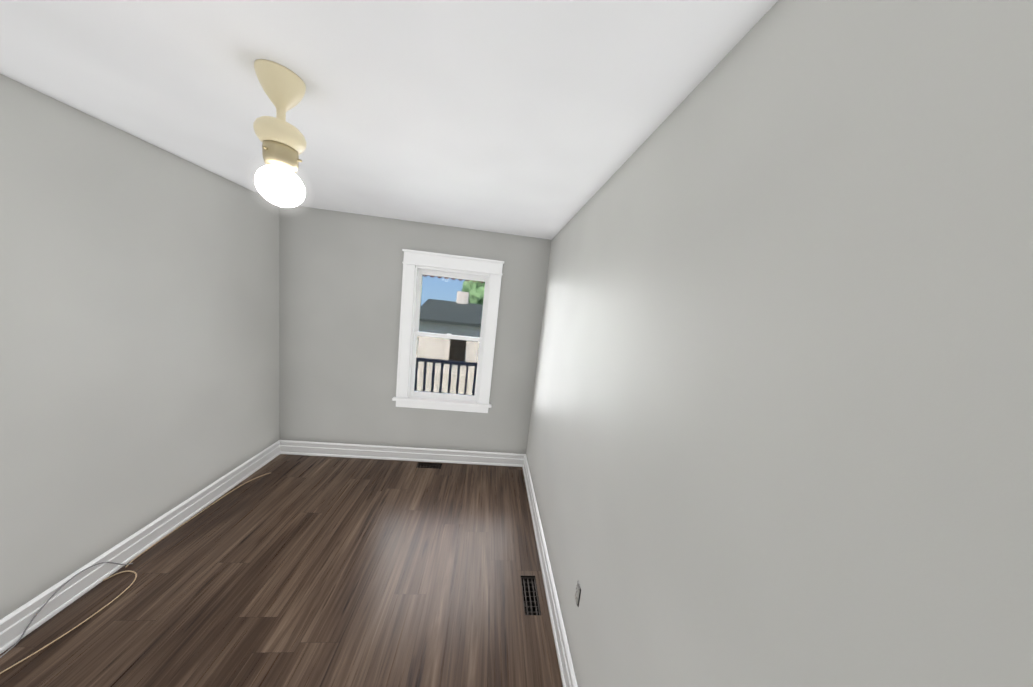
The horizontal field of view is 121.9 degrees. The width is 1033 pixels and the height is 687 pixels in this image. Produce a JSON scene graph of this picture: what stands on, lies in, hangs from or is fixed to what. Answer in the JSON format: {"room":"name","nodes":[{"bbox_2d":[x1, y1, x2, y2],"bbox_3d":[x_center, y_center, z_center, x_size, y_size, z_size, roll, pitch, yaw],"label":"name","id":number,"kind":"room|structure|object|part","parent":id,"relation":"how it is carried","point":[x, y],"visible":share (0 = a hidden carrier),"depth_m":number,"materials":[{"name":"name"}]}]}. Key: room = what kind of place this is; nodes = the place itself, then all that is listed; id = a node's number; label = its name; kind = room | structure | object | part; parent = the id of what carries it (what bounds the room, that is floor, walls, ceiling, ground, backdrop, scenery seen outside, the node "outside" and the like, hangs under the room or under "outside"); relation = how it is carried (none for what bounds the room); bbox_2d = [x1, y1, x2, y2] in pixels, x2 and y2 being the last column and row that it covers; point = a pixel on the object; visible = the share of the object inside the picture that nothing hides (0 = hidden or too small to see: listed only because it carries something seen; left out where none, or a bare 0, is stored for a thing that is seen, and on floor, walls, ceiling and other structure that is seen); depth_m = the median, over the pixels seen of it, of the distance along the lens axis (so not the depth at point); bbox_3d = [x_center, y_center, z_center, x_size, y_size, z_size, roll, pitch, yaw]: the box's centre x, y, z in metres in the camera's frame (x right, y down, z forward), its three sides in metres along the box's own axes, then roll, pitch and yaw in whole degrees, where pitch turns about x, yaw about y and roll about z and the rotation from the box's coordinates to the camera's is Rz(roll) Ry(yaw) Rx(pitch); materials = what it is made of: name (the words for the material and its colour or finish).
{"room":"empty bedroom","nodes":[
{"label":"empty bedroom","id":0,"kind":"room"},
{"bbox_2d":[0,74,278,619],"bbox_3d":[-2.290,0.244,1.032,0.150,2.950,4.010,5,8,-6],"label":"wall","id":1,"kind":"structure","parent":0,"point":[139,333],"depth_m":1.60,"materials":[{"name":"grey paint"}]},
{"bbox_2d":[0,454,562,686],"bbox_3d":[-1.063,1.681,1.341,2.914,0.300,4.010,5,8,-6],"label":"floor","id":2,"kind":"structure","parent":0,"point":[289,570],"depth_m":1.68,"materials":[{"name":"laminate"}]},
{"bbox_2d":[0,562,132,657],"bbox_3d":[-2.311,1.313,1.408,0.040,0.147,0.657,5,8,-6],"label":"cord","id":3,"kind":"object","parent":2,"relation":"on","point":[51,597],"visible":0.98,"depth_m":1.43,"materials":[{"name":"grey plastic"}]},
{"bbox_2d":[0,570,136,673],"bbox_3d":[-2.239,1.393,1.376,0.183,0.006,0.659,5,8,-6],"label":"cord","id":4,"kind":"object","parent":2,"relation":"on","point":[135,573],"visible":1,"depth_m":1.44,"materials":[{"name":"beige plastic"}]},
{"bbox_2d":[125,473,269,567],"bbox_3d":[-2.327,1.274,2.202,0.140,0.006,0.978,5,8,-6],"label":"cord","id":5,"kind":"object","parent":2,"relation":"on","point":[191,518],"visible":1,"depth_m":2.09,"materials":[{"name":"beige plastic"}]},
{"bbox_2d":[416,462,441,468],"bbox_3d":[-0.945,1.413,3.096,0.268,0.204,0.108,5,8,-6],"label":"air vent","id":6,"kind":"object","parent":2,"relation":"in","point":[430,465],"visible":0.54,"depth_m":3.12,"materials":[{"name":"black metal"}]},
{"bbox_2d":[521,576,540,614],"bbox_3d":[0.076,1.692,1.834,0.108,0.204,0.258,5,8,-6],"label":"air vent","id":7,"kind":"object","parent":2,"relation":"in","point":[530,597],"visible":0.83,"depth_m":1.87,"materials":[{"name":"black metal"}]},
{"bbox_2d":[0,0,777,239],"bbox_3d":[-0.770,-1.004,0.984,2.614,0.150,3.710,5,8,-6],"label":"ceiling","id":8,"kind":"structure","parent":0,"point":[543,119],"depth_m":1.00,"materials":[{"name":"white paint"}]},
{"bbox_2d":[242,59,311,214],"bbox_3d":[-0.851,-0.703,1.037,0.216,0.475,0.216,5,8,-6],"label":"pendant light","id":9,"kind":"object","parent":8,"relation":"hanging from","point":[278,181],"depth_m":1.00,"materials":[{"name":"beige ceramic"}]},
{"bbox_3d":[-0.865,-0.575,1.054,0.216,0.216,0.216,5,8,-6],"label":"pendant light shade","id":10,"kind":"part","parent":9,"relation":"part of","materials":[{"name":"white glass"}]},
{"bbox_2d":[279,206,550,453],"bbox_3d":[-1.083,0.105,3.071,2.614,2.950,0.150,5,8,-6],"label":"wall","id":11,"kind":"structure","parent":0,"point":[340,282],"depth_m":2.94,"materials":[{"name":"grey paint"}]},
{"bbox_2d":[392,249,503,412],"bbox_3d":[-0.717,-0.095,3.064,1.040,1.625,0.230,5,8,-6],"label":"window","id":12,"kind":"structure","parent":11,"relation":"in","point":[448,317],"depth_m":3.04,"materials":[{"name":"white wood"}]},
{"bbox_2d":[526,0,1032,686],"bbox_3d":[0.448,0.507,1.302,0.150,2.950,4.010,5,8,-6],"label":"wall","id":13,"kind":"structure","parent":0,"point":[780,432],"depth_m":0.49,"materials":[{"name":"grey paint"}]},
{"bbox_2d":[0,440,577,686],"bbox_3d":[-1.040,1.463,1.312,2.614,0.143,3.710,5,8,-6],"label":"baseboard","id":14,"kind":"structure","parent":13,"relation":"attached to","point":[14,624],"depth_m":1.97,"materials":[{"name":"white wood"}]},
{"bbox_2d":[575,582,580,606],"bbox_3d":[0.312,1.205,1.382,0.050,0.104,0.048,5,8,-6],"label":"electrical outlet","id":15,"kind":"object","parent":13,"relation":"in","point":[577,594],"visible":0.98,"depth_m":1.37,"materials":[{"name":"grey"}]}
]}

